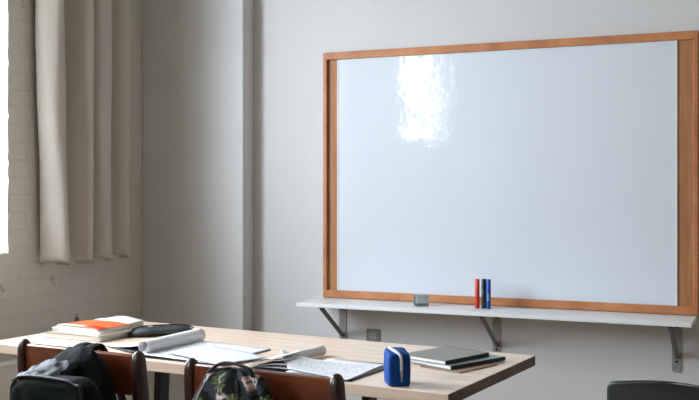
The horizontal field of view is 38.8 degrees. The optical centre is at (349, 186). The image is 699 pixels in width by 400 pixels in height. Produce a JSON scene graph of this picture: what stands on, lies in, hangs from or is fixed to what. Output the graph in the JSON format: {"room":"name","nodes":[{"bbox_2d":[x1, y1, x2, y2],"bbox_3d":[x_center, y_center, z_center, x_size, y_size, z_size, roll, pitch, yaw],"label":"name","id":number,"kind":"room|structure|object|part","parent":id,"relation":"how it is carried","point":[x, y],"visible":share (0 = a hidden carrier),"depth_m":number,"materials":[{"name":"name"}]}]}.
{"room":"classroom","nodes":[
{"label":"classroom","id":0,"kind":"room"},
{"bbox_2d":[0,0,141,360],"bbox_3d":[-2.710,-0.300,1.909,0.200,3.300,7.700,0,0,24],"label":"wall","id":1,"kind":"structure","parent":0,"point":[35,297],"depth_m":4.53,"materials":[{"name":"paint"}]},
{"bbox_2d":[0,252,6,257],"bbox_3d":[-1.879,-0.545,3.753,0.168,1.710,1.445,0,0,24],"label":"window sill","id":2,"kind":"structure","parent":1,"relation":"in","point":[2,255],"depth_m":4.36,"materials":[{"name":"white paint"}]},
{"bbox_2d":[0,358,153,399],"bbox_3d":[-2.605,1.056,1.800,0.080,0.588,7.586,0,0,24],"label":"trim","id":3,"kind":"structure","parent":1,"relation":"attached to","point":[8,368],"depth_m":4.28,"materials":[{"name":"white paint"}]},
{"bbox_3d":[-1.521,-1.370,4.199,0.122,0.080,2.050,0,0,24],"label":"curtain rod","id":4,"kind":"object","parent":1,"relation":"attached to","visible":0},
{"bbox_2d":[35,0,130,264],"bbox_3d":[-1.246,-0.484,4.752,0.146,1.692,0.628,0,0,22],"label":"curtain","id":5,"kind":"object","parent":4,"relation":"hanging from","point":[83,47],"visible":1,"depth_m":4.66,"materials":[{"name":"beige fabric"}]},
{"bbox_3d":[-1.309,-0.484,4.604,0.146,1.692,0.308,0,0,24],"label":"panel","id":6,"kind":"part","parent":5,"relation":"part of","materials":[{"name":"beige fabric"}]},
{"bbox_3d":[-1.196,-0.484,4.894,0.123,1.692,0.325,0,0,24],"label":"panel","id":7,"kind":"part","parent":5,"relation":"part of","materials":[{"name":"beige fabric"}]},
{"bbox_2d":[254,0,698,399],"bbox_3d":[1.883,-0.300,4.197,6.750,3.300,0.200,0,0,24],"label":"wall","id":8,"kind":"structure","parent":0,"point":[574,360],"depth_m":4.83,"materials":[{"name":"white paint"}]},
{"bbox_2d":[142,0,253,399],"bbox_3d":[-0.801,-0.300,5.212,0.620,3.300,0.114,0,0,24],"label":"column","id":9,"kind":"structure","parent":8,"relation":"attached to","point":[198,55],"depth_m":5.15,"materials":[{"name":"white paint"}]},
{"bbox_2d":[366,329,380,341],"bbox_3d":[0.117,0.756,4.864,0.074,0.118,0.009,0,0,24],"label":"wall outlet","id":10,"kind":"object","parent":8,"relation":"attached to","point":[374,335],"visible":0.51,"depth_m":4.86,"materials":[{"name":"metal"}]},
{"bbox_2d":[370,332,375,338],"bbox_3d":[0.116,0.730,4.862,0.034,0.034,0.003,0,0,24],"label":"socket","id":11,"kind":"object","parent":10,"relation":"attached to","point":[372,334],"depth_m":4.86,"materials":[{"name":"white plastic"}]},
{"bbox_2d":[297,297,697,372],"bbox_3d":[0.621,0.676,4.490,1.785,0.252,0.285,0,0,24],"label":"wall shelf","id":12,"kind":"object","parent":8,"relation":"attached to","point":[674,322],"visible":0.91,"depth_m":4.39,"materials":[{"name":"laminate"}]},
{"bbox_2d":[414,294,428,305],"bbox_3d":[0.332,0.524,4.592,0.065,0.052,0.050,0,0,-4],"label":"eraser","id":13,"kind":"object","parent":12,"relation":"on","point":[419,299],"visible":1,"depth_m":4.57,"materials":[{"name":"grey fabric"}]},
{"bbox_2d":[475,279,479,307],"bbox_3d":[0.580,0.483,4.502,0.023,0.133,0.023,0,0,19],"label":"marker","id":14,"kind":"object","parent":12,"relation":"on","point":[477,281],"visible":1,"depth_m":4.49,"materials":[{"name":"red plastic"}]},
{"bbox_2d":[481,279,485,308],"bbox_3d":[0.609,0.483,4.499,0.023,0.133,0.023,0,0,-16],"label":"marker","id":15,"kind":"object","parent":12,"relation":"on","point":[483,283],"visible":1,"depth_m":4.49,"materials":[{"name":"black plastic"}]},
{"bbox_2d":[486,279,490,308],"bbox_3d":[0.628,0.483,4.486,0.023,0.133,0.023,0,0,44],"label":"marker","id":16,"kind":"object","parent":12,"relation":"on","point":[488,281],"visible":1,"depth_m":4.48,"materials":[{"name":"blue plastic"}]},
{"bbox_2d":[323,30,698,315],"bbox_3d":[0.683,-0.060,4.599,1.768,1.216,0.034,0,0,24],"label":"whiteboard","id":17,"kind":"object","parent":8,"relation":"attached to","point":[563,173],"visible":1,"depth_m":4.55,"materials":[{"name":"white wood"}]},
{"bbox_3d":[0.683,-0.650,4.599,1.768,0.036,0.034,0,0,24],"label":"frame rail","id":18,"kind":"part","parent":17,"relation":"part of","materials":[{"name":"brown wood"}]},
{"bbox_3d":[0.683,0.530,4.599,1.768,0.036,0.034,0,0,24],"label":"frame rail","id":19,"kind":"part","parent":17,"relation":"part of","materials":[{"name":"brown wood"}]},
{"bbox_3d":[0.286,1.425,0.584,6.750,0.150,8.100,0,0,24],"label":"floor","id":20,"kind":"structure","parent":0,"visible":0},
{"bbox_2d":[17,339,149,399],"bbox_3d":[-0.714,0.909,3.095,0.491,0.882,0.484,0,0,30],"label":"wooden chair","id":21,"kind":"object","parent":20,"relation":"on","point":[128,372],"visible":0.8,"depth_m":2.85,"materials":[{"name":"brown wood"}]},
{"bbox_3d":[-1.006,0.909,3.046,0.031,0.882,0.110,0,0,30],"label":"leg","id":22,"kind":"part","parent":21,"relation":"part of","materials":[{"name":"brown wood"}]},
{"bbox_2d":[9,342,125,399],"bbox_3d":[-0.773,0.703,2.808,0.370,0.503,0.332,0,0,30],"label":"backpack","id":23,"kind":"object","parent":21,"relation":"hanging from","point":[78,372],"visible":0.96,"depth_m":2.72,"materials":[{"name":"black fabric"}]},
{"bbox_3d":[-0.805,0.535,2.935,0.436,0.118,0.041,0,0,30],"label":"rail","id":24,"kind":"part","parent":21,"relation":"part of","materials":[{"name":"brown wood"}]},
{"bbox_3d":[-0.607,0.909,2.819,0.031,0.882,0.110,0,0,30],"label":"leg","id":25,"kind":"part","parent":21,"relation":"part of","materials":[{"name":"brown wood"}]},
{"bbox_2d":[184,358,345,399],"bbox_3d":[-0.144,0.909,2.751,0.491,0.882,0.484,0,0,30],"label":"wooden chair","id":26,"kind":"object","parent":20,"relation":"on","point":[281,385],"visible":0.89,"depth_m":2.53,"materials":[{"name":"brown wood"}]},
{"bbox_3d":[-0.437,0.909,2.703,0.031,0.882,0.110,0,0,30],"label":"leg","id":27,"kind":"part","parent":26,"relation":"part of","materials":[{"name":"brown wood"}]},
{"bbox_2d":[192,361,272,399],"bbox_3d":[-0.304,0.690,2.525,0.340,0.497,0.130,0,0,30],"label":"backpack","id":28,"kind":"object","parent":26,"relation":"hanging from","point":[227,383],"visible":1,"depth_m":2.49,"materials":[{"name":"fabric"}]},
{"bbox_3d":[-0.301,0.460,2.512,0.143,0.038,0.016,0,0,30],"label":"handle","id":29,"kind":"part","parent":28,"relation":"part of","materials":[{"name":"black fabric"}]},
{"bbox_3d":[-0.037,0.909,2.475,0.031,0.882,0.110,0,0,30],"label":"leg","id":30,"kind":"part","parent":26,"relation":"part of","materials":[{"name":"brown wood"}]},
{"bbox_2d":[0,321,534,399],"bbox_3d":[-0.370,0.975,3.682,1.942,0.750,0.760,0,0,30],"label":"table","id":31,"kind":"object","parent":20,"relation":"on","point":[425,383],"visible":0.29,"depth_m":3.49,"materials":[{"name":"brown wood"}]},
{"bbox_2d":[44,330,128,341],"bbox_3d":[-1.046,0.589,3.981,0.285,0.022,0.201,0,0,26],"label":"book","id":32,"kind":"object","parent":31,"relation":"on","point":[49,334],"visible":0.56,"depth_m":3.90,"materials":[{"name":"beige paper"}]},
{"bbox_2d":[52,328,132,336],"bbox_3d":[-1.025,0.573,3.968,0.262,0.010,0.190,0,0,33],"label":"magazine","id":33,"kind":"object","parent":32,"relation":"on","point":[128,329],"visible":0.39,"depth_m":3.89,"materials":[{"name":"white paper"}]},
{"bbox_2d":[52,326,131,333],"bbox_3d":[-1.031,0.563,3.977,0.258,0.009,0.185,0,0,28],"label":"magazine","id":34,"kind":"object","parent":33,"relation":"on","point":[55,327],"visible":0.42,"depth_m":3.91,"materials":[{"name":"white paper"}]},
{"bbox_2d":[57,320,131,330],"bbox_3d":[-1.024,0.553,3.979,0.252,0.011,0.176,0,0,35],"label":"magazine","id":35,"kind":"object","parent":34,"relation":"on","point":[95,325],"visible":1,"depth_m":3.95,"materials":[{"name":"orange paper"}]},
{"bbox_3d":[-1.101,0.549,3.946,0.150,0.004,0.030,0,0,35],"label":"white panel","id":36,"kind":"part","parent":35,"relation":"part of","materials":[{"name":"white paper"}]},
{"bbox_2d":[128,324,193,336],"bbox_3d":[-0.758,0.577,4.017,0.271,0.046,0.112,0,0,-16],"label":"pouch","id":37,"kind":"object","parent":31,"relation":"on","point":[160,329],"visible":0.85,"depth_m":3.98,"materials":[{"name":"black fabric"}]},
{"bbox_3d":[-0.751,0.982,3.933,0.062,0.676,0.060,0,0,30],"label":"leg","id":38,"kind":"part","parent":31,"relation":"part of","materials":[{"name":"black metal"}]},
{"bbox_2d":[107,328,270,364],"bbox_3d":[-0.625,0.572,3.644,0.585,0.056,0.371,0,0,30],"label":"notebook","id":39,"kind":"object","parent":31,"relation":"on","point":[155,348],"visible":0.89,"depth_m":3.63,"materials":[{"name":"paper"}]},
{"bbox_2d":[168,346,266,363],"bbox_3d":[-0.469,0.589,3.479,0.297,0.009,0.210,0,0,44],"label":"paper sheet","id":40,"kind":"object","parent":39,"relation":"on","point":[210,354],"visible":0.96,"depth_m":3.47,"materials":[{"name":"white paper"}]},
{"bbox_2d":[246,345,383,381],"bbox_3d":[-0.095,0.571,3.314,0.433,0.059,0.372,0,0,30],"label":"notebook","id":41,"kind":"object","parent":31,"relation":"on","point":[298,361],"visible":1,"depth_m":3.26,"materials":[{"name":"white paper"}]},
{"bbox_3d":[0.079,0.982,3.461,0.062,0.676,0.060,0,0,30],"label":"leg","id":42,"kind":"part","parent":31,"relation":"part of","materials":[{"name":"black metal"}]},
{"bbox_2d":[384,347,410,386],"bbox_3d":[0.145,0.544,3.018,0.070,0.111,0.094,0,0,-9],"label":"pencil case","id":43,"kind":"object","parent":31,"relation":"on","point":[397,366],"visible":1,"depth_m":2.98,"materials":[{"name":"fabric"}]},
{"bbox_2d":[420,363,496,372],"bbox_3d":[0.369,0.598,3.325,0.166,0.004,0.210,0,0,44],"label":"notebook","id":44,"kind":"object","parent":31,"relation":"on","point":[471,368],"visible":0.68,"depth_m":3.27,"materials":[{"name":"paper"}]},
{"bbox_2d":[410,354,504,369],"bbox_3d":[0.368,0.590,3.397,0.272,0.012,0.201,0,0,-41],"label":"notebook","id":45,"kind":"object","parent":44,"relation":"on","point":[491,358],"visible":0.52,"depth_m":3.32,"materials":[{"name":"white paper"}]},
{"bbox_2d":[409,346,488,364],"bbox_3d":[0.330,0.577,3.405,0.196,0.013,0.236,0,0,45],"label":"notebook","id":46,"kind":"object","parent":45,"relation":"on","point":[445,355],"visible":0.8,"depth_m":3.38,"materials":[{"name":"white paper"}]},
{"bbox_3d":[-0.943,0.591,4.132,0.221,0.018,0.125,0,0,42],"label":"book","id":47,"kind":"object","parent":31,"relation":"on","visible":0},
{"bbox_2d":[95,316,143,327],"bbox_3d":[-0.978,0.563,4.141,0.210,0.037,0.128,0,0,18],"label":"magazine","id":48,"kind":"object","parent":47,"relation":"on","point":[135,322],"visible":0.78,"depth_m":4.13,"materials":[{"name":"white paper"}]},
{"bbox_2d":[607,380,698,399],"bbox_3d":[1.125,0.977,3.272,0.448,0.750,0.509,0,0,32],"label":"shell chair","id":49,"kind":"object","parent":20,"relation":"on","point":[627,389],"visible":1,"depth_m":3.10,"materials":[{"name":"plastic"}]}
]}

